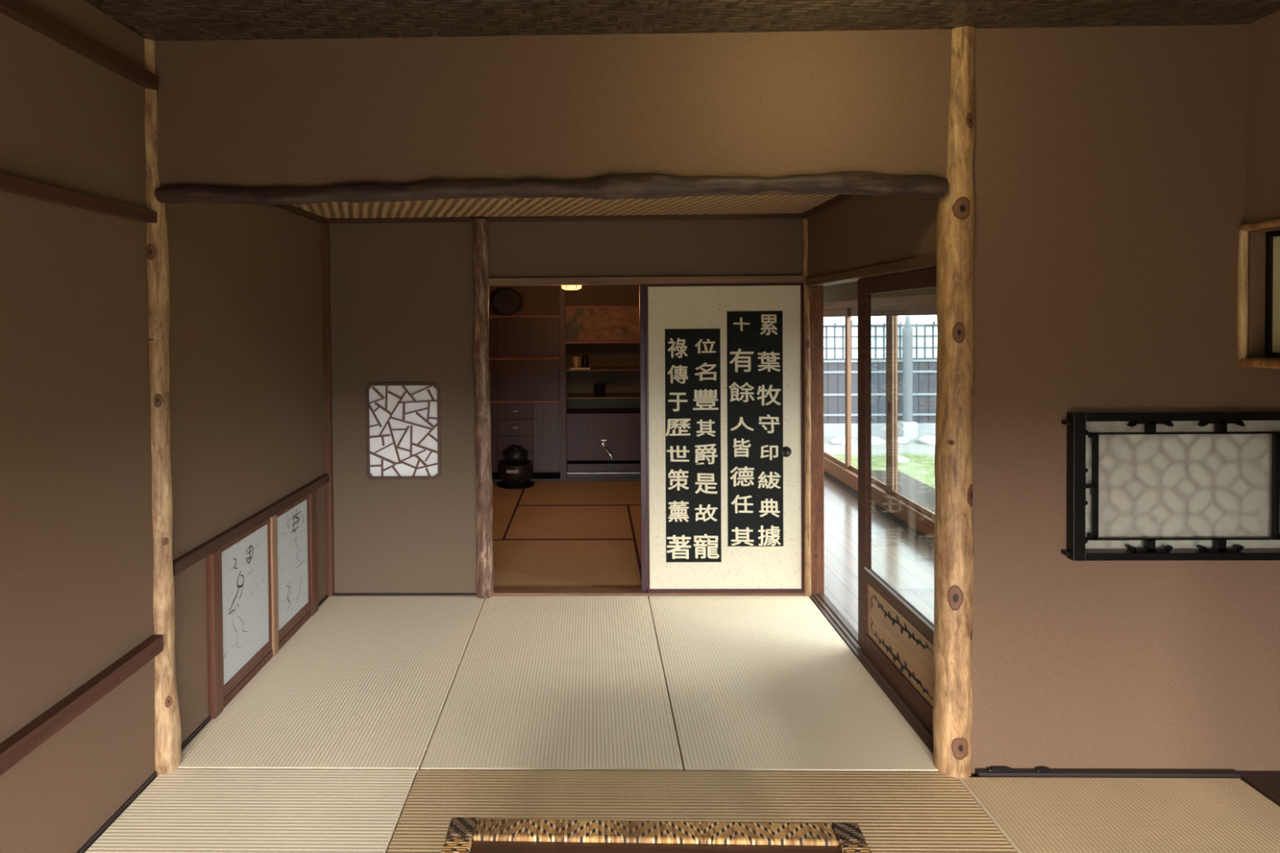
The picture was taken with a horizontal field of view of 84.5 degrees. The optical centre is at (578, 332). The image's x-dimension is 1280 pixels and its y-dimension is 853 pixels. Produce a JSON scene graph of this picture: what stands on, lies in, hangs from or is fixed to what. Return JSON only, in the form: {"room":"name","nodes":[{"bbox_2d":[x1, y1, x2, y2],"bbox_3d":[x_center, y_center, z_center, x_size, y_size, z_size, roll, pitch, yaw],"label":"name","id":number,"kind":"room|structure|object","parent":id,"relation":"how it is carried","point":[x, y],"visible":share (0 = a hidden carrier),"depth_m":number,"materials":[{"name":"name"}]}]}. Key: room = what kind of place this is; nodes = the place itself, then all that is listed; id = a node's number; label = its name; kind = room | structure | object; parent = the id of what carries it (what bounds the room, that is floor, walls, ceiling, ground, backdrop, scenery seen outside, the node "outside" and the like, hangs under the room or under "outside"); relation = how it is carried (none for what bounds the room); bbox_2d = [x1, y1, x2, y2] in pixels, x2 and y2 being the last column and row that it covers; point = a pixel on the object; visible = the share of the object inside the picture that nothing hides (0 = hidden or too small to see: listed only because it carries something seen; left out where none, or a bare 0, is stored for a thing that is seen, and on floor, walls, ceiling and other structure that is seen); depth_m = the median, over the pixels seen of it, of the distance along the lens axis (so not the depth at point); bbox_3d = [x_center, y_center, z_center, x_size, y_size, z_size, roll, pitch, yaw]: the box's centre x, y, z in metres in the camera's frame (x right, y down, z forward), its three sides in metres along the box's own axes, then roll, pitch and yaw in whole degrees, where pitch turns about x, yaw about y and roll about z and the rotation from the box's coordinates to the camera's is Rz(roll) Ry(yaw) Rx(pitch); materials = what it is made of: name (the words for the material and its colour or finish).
{"room":"traditional dwelling","nodes":[
{"label":"traditional dwelling","id":0,"kind":"room"},
{"bbox_2d":[0,0,326,852],"bbox_3d":[-1.548,0.294,0.963,0.105,2.585,6.260,0,1,1],"label":"wall","id":1,"kind":"structure","parent":0,"point":[246,334],"depth_m":2.19,"materials":[{"name":"brown paint"}]},
{"bbox_2d":[0,172,157,222],"bbox_3d":[-1.502,-0.357,0.119,0.034,0.039,4.575,0,1,1],"label":"trim","id":2,"kind":"structure","parent":1,"relation":"attached to","point":[8,183],"depth_m":2.01,"materials":[{"name":"red wood"}]},
{"bbox_2d":[0,0,159,89],"bbox_3d":[-1.503,-0.821,0.119,0.038,0.047,4.590,0,1,1],"label":"trim","id":3,"kind":"structure","parent":1,"relation":"attached to","point":[22,11],"depth_m":2.03,"materials":[{"name":"brown wood"}]},
{"bbox_2d":[0,635,163,776],"bbox_3d":[-1.486,1.100,0.131,0.043,0.053,4.552,0,1,1],"label":"trim","id":4,"kind":"structure","parent":1,"relation":"attached to","point":[32,735],"depth_m":2.00,"materials":[{"name":"red wood"}]},
{"bbox_2d":[76,595,328,852],"bbox_3d":[-1.485,1.561,0.940,0.012,0.052,6.155,0,1,1],"label":"trim","id":5,"kind":"structure","parent":1,"relation":"attached to","point":[82,850],"depth_m":2.29,"materials":[{"name":"black wood"}]},
{"bbox_2d":[205,548,223,719],"bbox_3d":[-1.444,1.190,2.781,0.030,0.654,0.060,0,1,1],"label":"trim","id":6,"kind":"structure","parent":1,"relation":"attached to","point":[214,607],"depth_m":2.76,"materials":[{"name":"red wood"}]},
{"bbox_2d":[173,473,328,575],"bbox_3d":[-1.439,0.832,3.253,0.028,0.045,1.505,0,1,1],"label":"trim","id":7,"kind":"structure","parent":1,"relation":"attached to","point":[199,553],"depth_m":2.99,"materials":[{"name":"brown wood"}]},
{"bbox_2d":[222,609,311,708],"bbox_3d":[-1.435,1.492,3.266,0.024,0.035,0.898,0,1,1],"label":"trim","id":8,"kind":"structure","parent":1,"relation":"attached to","point":[268,656],"depth_m":3.15,"materials":[{"name":"brown wood"}]},
{"bbox_2d":[220,517,271,699],"bbox_3d":[-1.440,1.168,3.036,0.014,0.617,0.449,0,1,1],"label":"sliding panel","id":9,"kind":"object","parent":8,"relation":"on","point":[246,560],"visible":0.86,"depth_m":3.03,"materials":[{"name":"white paper"}]},
{"bbox_2d":[276,493,311,642],"bbox_3d":[-1.432,1.161,3.510,0.014,0.617,0.400,0,1,1],"label":"sliding panel","id":10,"kind":"object","parent":8,"relation":"on","point":[293,550],"visible":0.8,"depth_m":3.51,"materials":[{"name":"white paper"}]},
{"bbox_2d":[270,514,278,657],"bbox_3d":[-1.435,1.182,3.285,0.029,0.654,0.048,0,1,1],"label":"trim","id":11,"kind":"structure","parent":1,"relation":"attached to","point":[273,519],"depth_m":3.27,"materials":[{"name":"brown wood"}]},
{"bbox_2d":[271,204,326,223],"bbox_3d":[-1.450,-0.620,3.243,0.028,0.034,1.464,0,1,1],"label":"trim","id":12,"kind":"structure","parent":1,"relation":"attached to","point":[289,207],"depth_m":3.64,"materials":[{"name":"brown wood"}]},
{"bbox_2d":[309,489,318,616],"bbox_3d":[-1.426,1.174,3.751,0.030,0.654,0.080,0,1,1],"label":"trim","id":13,"kind":"structure","parent":1,"relation":"attached to","point":[313,495],"depth_m":3.74,"materials":[{"name":"red wood"}]},
{"bbox_2d":[321,223,334,596],"bbox_3d":[-1.425,0.442,3.985,0.038,2.112,0.042,0,1,1],"label":"trim","id":14,"kind":"structure","parent":1,"relation":"attached to","point":[326,263],"depth_m":3.97,"materials":[{"name":"red wood"}]},
{"bbox_2d":[488,284,639,315],"bbox_3d":[-0.071,-0.538,7.060,2.790,0.730,0.450,0,1,1],"label":"wall","id":15,"kind":"structure","parent":0,"point":[595,295],"depth_m":6.84,"materials":[{"name":"paint"}]},
{"bbox_2d":[491,288,523,315],"bbox_3d":[-0.695,-0.298,6.777,0.319,0.270,0.125,0,1,1],"label":"basket","id":16,"kind":"object","parent":15,"relation":"hanging from","point":[506,301],"visible":1,"depth_m":6.72,"materials":[{"name":"black wicker"}]},
{"bbox_2d":[291,194,839,217],"bbox_3d":[-0.078,-0.658,3.217,2.777,0.027,1.524,0,1,1],"label":"ceiling","id":17,"kind":"structure","parent":0,"point":[730,204],"depth_m":3.62,"materials":[{"name":"brown wicker"}]},
{"bbox_2d":[328,218,803,593],"bbox_3d":[-0.084,0.426,4.013,2.800,2.200,0.070,0,1,1],"label":"wall","id":18,"kind":"structure","parent":0,"point":[402,294],"depth_m":3.99,"materials":[{"name":"brown paint"}]},
{"bbox_2d":[364,382,440,479],"bbox_3d":[-1.000,0.560,4.007,0.426,0.552,0.041,0,1,1],"label":"window","id":19,"kind":"structure","parent":18,"relation":"in","point":[403,419],"depth_m":4.02,"materials":[{"name":"white paper"}]},
{"bbox_2d":[333,592,475,595],"bbox_3d":[-0.996,1.511,4.002,0.840,0.046,0.024,0,1,1],"label":"trim","id":20,"kind":"structure","parent":18,"relation":"attached to","point":[457,593],"depth_m":3.99,"materials":[{"name":"black wood"}]},
{"bbox_2d":[326,213,803,223],"bbox_3d":[-0.083,-0.644,3.952,2.710,0.033,0.027,0,1,1],"label":"trim","id":21,"kind":"structure","parent":18,"relation":"attached to","point":[784,215],"depth_m":3.94,"materials":[{"name":"brown wood"}]},
{"bbox_2d":[639,284,647,591],"bbox_3d":[0.807,0.595,3.978,0.916,1.744,0.020,0,1,1],"label":"door","id":22,"kind":"structure","parent":18,"relation":"in","point":[642,286],"depth_m":3.98,"materials":[{"name":"brown paint"}]},
{"bbox_2d":[488,275,807,286],"bbox_3d":[0.380,-0.294,3.983,1.790,0.040,0.100,0,1,1],"label":"trim","id":23,"kind":"structure","parent":18,"relation":"attached to","point":[791,278],"depth_m":3.93,"materials":[{"name":"brown wood"}]},
{"bbox_2d":[802,218,808,275],"bbox_3d":[1.270,-0.481,3.927,0.039,0.326,0.038,0,1,1],"label":"pillar","id":24,"kind":"structure","parent":23,"relation":"on","point":[805,221],"depth_m":3.91,"materials":[{"name":"brown wood"}]},
{"bbox_2d":[493,586,804,600],"bbox_3d":[0.400,1.497,4.012,1.780,0.052,0.092,0,1,1],"label":"trim","id":25,"kind":"structure","parent":18,"relation":"attached to","point":[498,591],"depth_m":3.98,"materials":[{"name":"brown wood"}]},
{"bbox_2d":[644,282,804,593],"bbox_3d":[0.822,0.595,3.949,0.885,1.744,0.022,0,1,1],"label":"door","id":26,"kind":"structure","parent":18,"relation":"in","point":[742,569],"depth_m":3.94,"materials":[{"name":"beige paint"}]},
{"bbox_2d":[664,328,721,562],"bbox_3d":[0.641,0.636,3.945,0.312,1.316,0.002,0,1,1],"label":"calligraphy rubbing","id":27,"kind":"object","parent":26,"relation":"attached to","point":[692,356],"visible":1,"depth_m":3.94,"materials":[{"name":"black paper"}]},
{"bbox_2d":[726,311,783,546],"bbox_3d":[0.988,0.540,3.937,0.311,1.323,0.002,0,1,1],"label":"calligraphy rubbing","id":28,"kind":"object","parent":26,"relation":"attached to","point":[754,339],"visible":1,"depth_m":3.94,"materials":[{"name":"black paper"}]},
{"bbox_2d":[809,285,824,594],"bbox_3d":[1.337,0.617,3.980,0.076,1.757,0.090,0,1,1],"label":"door frame","id":29,"kind":"structure","parent":18,"relation":"attached to","point":[816,292],"depth_m":3.94,"materials":[{"name":"brown wood"}]},
{"bbox_2d":[565,307,640,468],"bbox_3d":[-0.069,0.273,7.348,2.990,2.400,0.080,0,1,1],"label":"wall","id":30,"kind":"structure","parent":0,"point":[624,354],"depth_m":7.30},
{"bbox_2d":[492,468,640,481],"bbox_3d":[-0.055,1.448,7.077,2.790,0.058,0.500,0,1,1],"label":"trim","id":31,"kind":"structure","parent":30,"relation":"attached to","point":[495,476],"depth_m":6.84,"materials":[{"name":"black wood"}]},
{"bbox_2d":[558,285,566,480],"bbox_3d":[-0.159,0.272,6.839,0.060,2.340,0.080,0,1,1],"label":"post","id":32,"kind":"object","parent":31,"relation":"on","point":[562,292],"visible":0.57,"depth_m":6.80,"materials":[{"name":"brown wood"}]},
{"bbox_2d":[567,463,640,478],"bbox_3d":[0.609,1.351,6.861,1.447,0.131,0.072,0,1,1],"label":"sink","id":33,"kind":"object","parent":31,"relation":"on","point":[574,470],"visible":0.36,"depth_m":6.88,"materials":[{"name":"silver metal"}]},
{"bbox_2d":[566,392,639,399],"bbox_3d":[0.606,0.633,7.079,1.451,0.014,0.435,0,1,1],"label":"wall shelf","id":34,"kind":"object","parent":30,"relation":"attached to","point":[570,395],"visible":0.51,"depth_m":7.01,"materials":[{"name":"brown wood"}]},
{"bbox_2d":[593,379,622,396],"bbox_3d":[0.289,0.547,6.956,0.288,0.166,0.115,0,1,1],"label":"ladle","id":35,"kind":"object","parent":34,"relation":"on","point":[599,388],"visible":1,"depth_m":6.92,"materials":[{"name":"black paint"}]},
{"bbox_2d":[566,366,639,371],"bbox_3d":[0.604,0.361,7.074,1.451,0.014,0.435,0,1,1],"label":"wall shelf","id":36,"kind":"object","parent":30,"relation":"attached to","point":[592,368],"visible":0.51,"depth_m":6.97,"materials":[{"name":"brown wood"}]},
{"bbox_2d":[569,364,590,369],"bbox_3d":[0.014,0.339,6.938,0.198,0.041,0.129,0,1,1],"label":"serving tray","id":37,"kind":"object","parent":36,"relation":"on","point":[571,368],"visible":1,"depth_m":6.87,"materials":[{"name":"red wood"}]},
{"bbox_2d":[572,356,581,368],"bbox_3d":[-0.022,0.296,6.937,0.090,0.115,0.090,0,1,1],"label":"cup","id":38,"kind":"object","parent":37,"relation":"on","point":[576,361],"visible":0.97,"depth_m":6.91,"materials":[{"name":"beige ceramic"}]},
{"bbox_2d":[582,352,588,367],"bbox_3d":[0.062,0.276,6.945,0.070,0.153,0.070,0,1,1],"label":"bottle","id":39,"kind":"object","parent":37,"relation":"on","point":[584,358],"visible":0.98,"depth_m":6.92,"materials":[{"name":"black ceramic"}]},
{"bbox_2d":[566,408,640,460],"bbox_3d":[0.609,1.014,7.090,1.451,0.455,0.425,0,1,1],"label":"board","id":40,"kind":"object","parent":30,"relation":"attached to","point":[586,428],"visible":0.46,"depth_m":6.88,"materials":[{"name":"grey wood"}]},
{"bbox_2d":[601,440,613,459],"bbox_3d":[0.266,1.134,6.829,0.065,0.181,0.146,-1,1,-34],"label":"water tap","id":41,"kind":"object","parent":40,"relation":"attached to","point":[603,445],"visible":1,"depth_m":6.81,"materials":[{"name":"silver metal"}]},
{"bbox_2d":[84,0,1279,41],"bbox_3d":[0.759,-1.012,0.077,4.770,0.060,4.614,0,1,1],"label":"ceiling","id":42,"kind":"structure","parent":0,"point":[155,20],"depth_m":2.25,"materials":[{"name":"brown wood"}]},
{"bbox_2d":[155,24,1279,777],"bbox_3d":[0.861,0.252,2.438,4.670,2.585,0.090,0,1,1],"label":"wall","id":43,"kind":"structure","parent":0,"point":[1110,162],"depth_m":2.38,"materials":[{"name":"brown paint"}]},
{"bbox_2d":[155,170,948,204],"bbox_3d":[-0.107,-0.493,2.393,2.678,0.094,0.087,0,1,1],"label":"log beam","id":44,"kind":"structure","parent":43,"relation":"attached to","point":[610,186],"depth_m":2.37,"materials":[{"name":"brown wood"}]},
{"bbox_2d":[809,593,933,755],"bbox_3d":[1.325,1.503,3.242,0.091,0.050,1.594,0,1,1],"label":"trim","id":45,"kind":"structure","parent":43,"relation":"attached to","point":[842,626],"depth_m":3.16,"materials":[{"name":"brown wood"}]},
{"bbox_2d":[823,471,933,546],"bbox_3d":[2.439,1.439,5.226,0.015,0.028,5.510,0,1,1],"label":"trim","id":46,"kind":"structure","parent":43,"relation":"attached to","point":[926,539],"depth_m":5.50,"materials":[{"name":"black wood"}]},
{"bbox_2d":[823,293,936,309],"bbox_3d":[2.486,-0.242,5.198,0.095,0.067,5.510,0,1,1],"label":"trim","id":47,"kind":"structure","parent":43,"relation":"attached to","point":[924,299],"depth_m":5.50,"materials":[{"name":"brown wood"}]},
{"bbox_2d":[857,267,936,734],"bbox_3d":[1.317,0.620,2.875,0.033,1.723,0.855,0,1,1],"label":"door","id":48,"kind":"structure","parent":43,"relation":"in","point":[895,636],"depth_m":3.06,"materials":[{"name":"red wood"}]},
{"bbox_2d":[974,768,1240,778],"bbox_3d":[1.791,1.513,2.383,0.872,0.050,0.030,0,1,1],"label":"trim","id":49,"kind":"structure","parent":43,"relation":"attached to","point":[979,772],"depth_m":2.37,"materials":[{"name":"black wood"}]},
{"bbox_2d":[986,766,1013,772],"bbox_3d":[1.433,1.486,2.390,0.080,0.009,0.021,0,1,1],"label":"floor fitting","id":50,"kind":"object","parent":49,"relation":"on","point":[992,769],"visible":1,"depth_m":2.38,"materials":[{"name":"black plastic"}]},
{"bbox_2d":[1034,766,1052,772],"bbox_3d":[1.579,1.485,2.388,0.048,0.009,0.021,0,1,1],"label":"floor fitting","id":51,"kind":"object","parent":49,"relation":"on","point":[1040,769],"visible":1,"depth_m":2.38,"materials":[{"name":"black plastic"}]},
{"bbox_2d":[1061,411,1279,560],"bbox_3d":[2.051,0.488,2.367,0.830,0.547,0.056,0,1,1],"label":"window","id":52,"kind":"structure","parent":43,"relation":"in","point":[1152,484],"depth_m":2.38,"materials":[{"name":"black paint"}]},
{"bbox_2d":[1235,770,1279,806],"bbox_3d":[2.654,1.525,1.404,0.888,0.044,1.954,0,1,1],"label":"trim","id":53,"kind":"structure","parent":43,"relation":"attached to","point":[1267,783],"depth_m":2.33,"materials":[{"name":"brown wood"}]},
{"bbox_2d":[807,194,937,278],"bbox_3d":[1.307,-0.478,3.215,0.090,0.388,1.584,0,1,1],"label":"wall","id":54,"kind":"structure","parent":0,"point":[860,231],"depth_m":3.04,"materials":[{"name":"brown paint"}]},
{"bbox_2d":[802,194,857,218],"bbox_3d":[1.249,-0.640,3.194,0.028,0.034,1.464,0,1,1],"label":"trim","id":55,"kind":"structure","parent":54,"relation":"attached to","point":[839,198],"depth_m":3.51,"materials":[{"name":"brown wood"}]},
{"bbox_2d":[805,253,936,285],"bbox_3d":[1.307,-0.268,3.174,0.112,0.039,1.494,0,1,1],"label":"trim","id":56,"kind":"structure","parent":54,"relation":"attached to","point":[929,261],"depth_m":2.95,"materials":[{"name":"brown wood"}]},
{"bbox_2d":[823,455,934,541],"bbox_3d":[2.496,1.371,5.224,0.100,0.150,5.510,0,1,1],"label":"trim","id":57,"kind":"structure","parent":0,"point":[913,517],"depth_m":5.55,"materials":[{"name":"brown wood"}]},
{"bbox_2d":[823,470,935,632],"bbox_3d":[0.565,1.561,2.891,5.400,0.116,10.250,0,1,1],"label":"floor","id":58,"kind":"structure","parent":0,"point":[900,557],"depth_m":4.70,"materials":[{"name":"wood"}]},
{"bbox_2d":[144,38,181,775],"bbox_3d":[-1.463,0.270,2.442,0.108,2.566,0.098,0,1,33],"label":"pillar","id":59,"kind":"structure","parent":58,"relation":"on","point":[167,718],"depth_m":2.42,"materials":[{"name":"brown wood"}]},
{"bbox_2d":[84,768,417,852],"bbox_3d":[-1.022,1.554,1.521,0.887,0.040,1.848,0,1,1],"label":"mat","id":60,"kind":"object","parent":58,"relation":"on","point":[181,811],"visible":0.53,"depth_m":2.22,"materials":[{"name":"beige wicker"}]},
{"bbox_2d":[177,595,484,773],"bbox_3d":[-0.990,1.526,3.218,0.890,0.040,1.536,0,1,1],"label":"mat","id":61,"kind":"object","parent":58,"relation":"on","point":[366,682],"visible":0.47,"depth_m":2.95,"materials":[{"name":"beige wicker"}]},
{"bbox_2d":[472,218,494,600],"bbox_3d":[-0.540,0.443,3.969,0.103,2.156,0.102,0,1,34],"label":"pillar","id":62,"kind":"structure","parent":58,"relation":"on","point":[485,577],"depth_m":3.93,"materials":[{"name":"brown wood"}]},
{"bbox_2d":[492,481,524,539],"bbox_3d":[-0.979,1.482,5.925,0.924,0.041,1.831,0,1,1],"label":"mat","id":63,"kind":"object","parent":58,"relation":"on","point":[505,502],"visible":0.13,"depth_m":5.87,"materials":[{"name":"brown wicker"}]},
{"bbox_2d":[497,459,534,488],"bbox_3d":[-0.599,1.340,6.675,0.360,0.214,0.358,0,1,1],"label":"brazier","id":64,"kind":"object","parent":63,"relation":"on","point":[513,476],"visible":0.9,"depth_m":6.56,"materials":[{"name":"brown metal"}]},
{"bbox_2d":[502,444,528,463],"bbox_3d":[-0.600,1.144,6.671,0.244,0.176,0.235,0,1,1],"label":"kettle","id":65,"kind":"object","parent":64,"relation":"on","point":[515,454],"visible":1,"depth_m":6.59,"materials":[{"name":"black metal"}]},
{"bbox_2d":[488,315,559,472],"bbox_3d":[-0.820,0.600,7.079,1.274,1.537,0.476,0,1,1],"label":"cabinet","id":66,"kind":"object","parent":58,"relation":"on","point":[524,349],"visible":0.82,"depth_m":6.84,"materials":[{"name":"brown wood"}]},
{"bbox_2d":[419,595,683,771],"bbox_3d":[-0.083,1.520,3.201,0.914,0.040,1.536,0,1,1],"label":"mat","id":67,"kind":"object","parent":58,"relation":"on","point":[540,682],"visible":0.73,"depth_m":2.92,"materials":[{"name":"beige wicker"}]},
{"bbox_2d":[493,539,641,588],"bbox_3d":[-0.542,1.501,4.540,1.843,0.041,0.919,0,1,1],"label":"mat","id":68,"kind":"object","parent":58,"relation":"on","point":[517,562],"visible":0.3,"depth_m":4.51,"materials":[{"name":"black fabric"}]},
{"bbox_2d":[504,505,633,539],"bbox_3d":[-0.064,1.483,5.453,0.919,0.041,0.924,0,1,1],"label":"mat","id":69,"kind":"object","parent":58,"relation":"on","point":[528,522],"visible":0.77,"depth_m":5.42,"materials":[{"name":"brown wicker"}]},
{"bbox_2d":[518,480,640,505],"bbox_3d":[0.409,1.464,6.362,1.831,0.041,0.912,0,1,1],"label":"mat","id":70,"kind":"object","parent":58,"relation":"on","point":[544,492],"visible":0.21,"depth_m":6.35,"materials":[{"name":"brown wicker"}]},
{"bbox_2d":[626,505,641,580],"bbox_3d":[0.846,1.483,4.977,0.912,0.041,1.838,0,1,1],"label":"mat","id":71,"kind":"object","parent":58,"relation":"on","point":[634,511],"visible":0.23,"depth_m":5.28,"materials":[{"name":"brown wicker"}]},
{"bbox_2d":[386,770,1017,852],"bbox_3d":[0.353,1.536,1.960,1.837,0.040,0.916,0,1,1],"label":"mat","id":72,"kind":"object","parent":58,"relation":"on","point":[895,812],"visible":0.8,"depth_m":2.26,"materials":[{"name":"beige wicker"}]},
{"bbox_2d":[648,595,938,772],"bbox_3d":[0.827,1.512,3.185,0.895,0.040,1.536,0,1,1],"label":"mat","id":73,"kind":"object","parent":58,"relation":"on","point":[753,683],"visible":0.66,"depth_m":2.91,"materials":[{"name":"beige wicker"}]},
{"bbox_2d":[804,282,811,597],"bbox_3d":[1.281,0.613,3.938,0.042,1.787,0.042,-1,1,-40],"label":"pillar","id":74,"kind":"structure","parent":58,"relation":"on","point":[807,377],"depth_m":3.92,"materials":[{"name":"brown wood"}]},
{"bbox_2d":[932,26,975,779],"bbox_3d":[1.286,0.249,2.407,0.133,2.568,0.124,0,1,1],"label":"pillar","id":75,"kind":"structure","parent":58,"relation":"on","point":[953,537],"depth_m":2.36,"materials":[{"name":"brown wood"}]},
{"bbox_2d":[962,777,1279,852],"bbox_3d":[1.737,1.533,1.456,0.928,0.040,1.820,0,1,1],"label":"mat","id":76,"kind":"object","parent":58,"relation":"on","point":[1037,815],"visible":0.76,"depth_m":2.19,"materials":[{"name":"beige wicker"}]},
{"bbox_3d":[0.337,1.551,1.033,1.837,0.040,0.923,0,1,1],"label":"mat","id":77,"kind":"object","parent":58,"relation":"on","visible":0},
{"bbox_2d":[441,817,871,852],"bbox_3d":[0.170,1.361,1.329,0.990,0.331,0.780,0,1,2],"label":"table","id":78,"kind":"object","parent":77,"relation":"on","point":[464,835],"visible":1,"depth_m":1.66,"materials":[{"name":"brown wood"}]},
{"bbox_2d":[822,280,936,302],"bbox_3d":[2.486,-0.494,5.214,0.090,0.440,5.570,0,1,1],"label":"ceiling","id":79,"kind":"structure","parent":0,"point":[847,291],"depth_m":6.36,"materials":[{"name":"paint"}]},
{"bbox_2d":[959,777,1022,852],"bbox_3d":[1.268,1.530,1.467,0.006,0.033,1.830,0,1,1],"label":"trim","id":80,"kind":"structure","parent":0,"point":[961,780],"depth_m":2.18,"materials":[{"name":"beige fabric"}]},
{"bbox_2d":[1245,9,1279,360],"bbox_3d":[2.260,-0.455,1.379,0.075,1.160,1.954,0,1,1],"label":"wall","id":81,"kind":"structure","parent":0,"point":[1263,106],"depth_m":2.31,"materials":[{"name":"brown paint"}]},
{"bbox_2d":[1236,218,1279,368],"bbox_3d":[2.251,-0.118,1.939,0.100,0.486,0.862,0,1,1],"label":"window","id":82,"kind":"structure","parent":81,"relation":"in","point":[1272,326],"depth_m":2.33,"materials":[{"name":"black paint"}]},
{"bbox_3d":[1.351,0.288,5.707,0.090,2.400,3.350,0,1,1],"label":"wall","id":83,"kind":"structure","parent":0,"visible":0},
{"bbox_2d":[564,305,639,343],"bbox_3d":[0.600,-0.085,7.040,1.455,0.365,0.480,0,1,1],"label":"upper cabinet","id":84,"kind":"object","parent":83,"relation":"attached to","point":[611,324],"visible":0.49,"depth_m":6.83,"materials":[{"name":"red wood"}]},
{"bbox_3d":[-0.109,-0.921,5.684,2.990,0.080,3.410,0,1,1],"label":"ceiling","id":85,"kind":"structure","parent":0,"visible":0},
{"bbox_2d":[560,285,582,290],"bbox_3d":[-0.059,-0.602,5.393,0.340,0.549,0.340,0,1,1],"label":"pendant lamp","id":86,"kind":"object","parent":85,"relation":"hanging from","point":[564,287],"visible":0.17,"depth_m":5.34,"materials":[{"name":"white paper"}]},
{"bbox_3d":[2.500,1.755,4.735,0.080,0.598,6.700,0,1,1],"label":"wall","id":87,"kind":"structure","parent":0,"visible":0},
{"bbox_2d":[823,307,849,469],"bbox_3d":[2.520,0.515,7.030,0.020,1.503,0.970,0,1,1],"label":"door","id":88,"kind":"structure","parent":87,"relation":"in","point":[833,312],"depth_m":6.57,"materials":[{"name":"brown wood"}]},
{"bbox_2d":[848,306,897,492],"bbox_3d":[2.527,0.530,6.095,0.020,1.503,1.060,0,1,1],"label":"door","id":89,"kind":"structure","parent":87,"relation":"in","point":[875,311],"depth_m":5.79,"materials":[{"name":"brown wood"}]},
{"bbox_2d":[885,303,937,519],"bbox_3d":[2.484,0.545,5.136,0.024,1.503,1.100,0,1,1],"label":"door","id":90,"kind":"structure","parent":87,"relation":"in","point":[927,308],"depth_m":5.58,"materials":[{"name":"brown wood"}]},
{"label":"outside","id":91,"kind":"structure","parent":0,"visible":0},
{"bbox_2d":[823,435,935,488],"bbox_3d":[9.574,1.945,7.261,13.950,0.324,12.000,0,1,1],"label":"ground","id":92,"kind":"structure","parent":91,"point":[921,465],"depth_m":10.27,"materials":[{"name":"green plant"}]},
{"bbox_2d":[829,436,854,444],"bbox_3d":[4.243,1.733,11.296,0.396,0.113,0.314,0,1,-2],"label":"rock","id":93,"kind":"object","parent":92,"relation":"on","point":[837,440],"visible":0.77,"depth_m":11.21,"materials":[{"name":"white stone"}]},
{"bbox_2d":[871,435,885,444],"bbox_3d":[4.722,1.724,11.267,0.377,0.128,0.269,-1,1,-6],"label":"rock","id":94,"kind":"object","parent":92,"relation":"on","point":[874,440],"visible":0.61,"depth_m":11.15,"materials":[{"name":"white stone"}]},
{"bbox_2d":[823,320,937,436],"bbox_3d":[6.014,0.815,11.953,7.224,2.091,0.150,0,1,1],"label":"fence","id":95,"kind":"object","parent":92,"relation":"on","point":[924,335],"visible":0.2,"depth_m":11.92,"materials":[{"name":"grey"}]},
{"bbox_2d":[897,436,909,444],"bbox_3d":[5.156,1.726,11.289,0.319,0.102,0.256,-1,1,-12],"label":"rock","id":96,"kind":"object","parent":92,"relation":"on","point":[901,440],"visible":0.57,"depth_m":11.21,"materials":[{"name":"white stone"}]},
{"bbox_2d":[897,456,909,462],"bbox_3d":[4.495,1.770,9.852,0.265,0.077,0.165,0,1,1],"label":"rock","id":97,"kind":"object","parent":92,"relation":"on","point":[900,459],"visible":0.57,"depth_m":9.78,"materials":[{"name":"white stone"}]},
{"bbox_2d":[897,315,917,440],"bbox_3d":[5.438,0.750,11.617,0.240,2.060,0.240,0,1,1],"label":"post","id":98,"kind":"object","parent":92,"relation":"on","point":[907,428],"visible":0.88,"depth_m":11.55,"materials":[{"name":"grey"}]},
{"bbox_2d":[915,435,935,444],"bbox_3d":[5.621,1.715,11.258,0.394,0.146,0.334,0,1,14],"label":"rock","id":99,"kind":"object","parent":92,"relation":"on","point":[926,439],"visible":0.69,"depth_m":11.16,"materials":[{"name":"white stone"}]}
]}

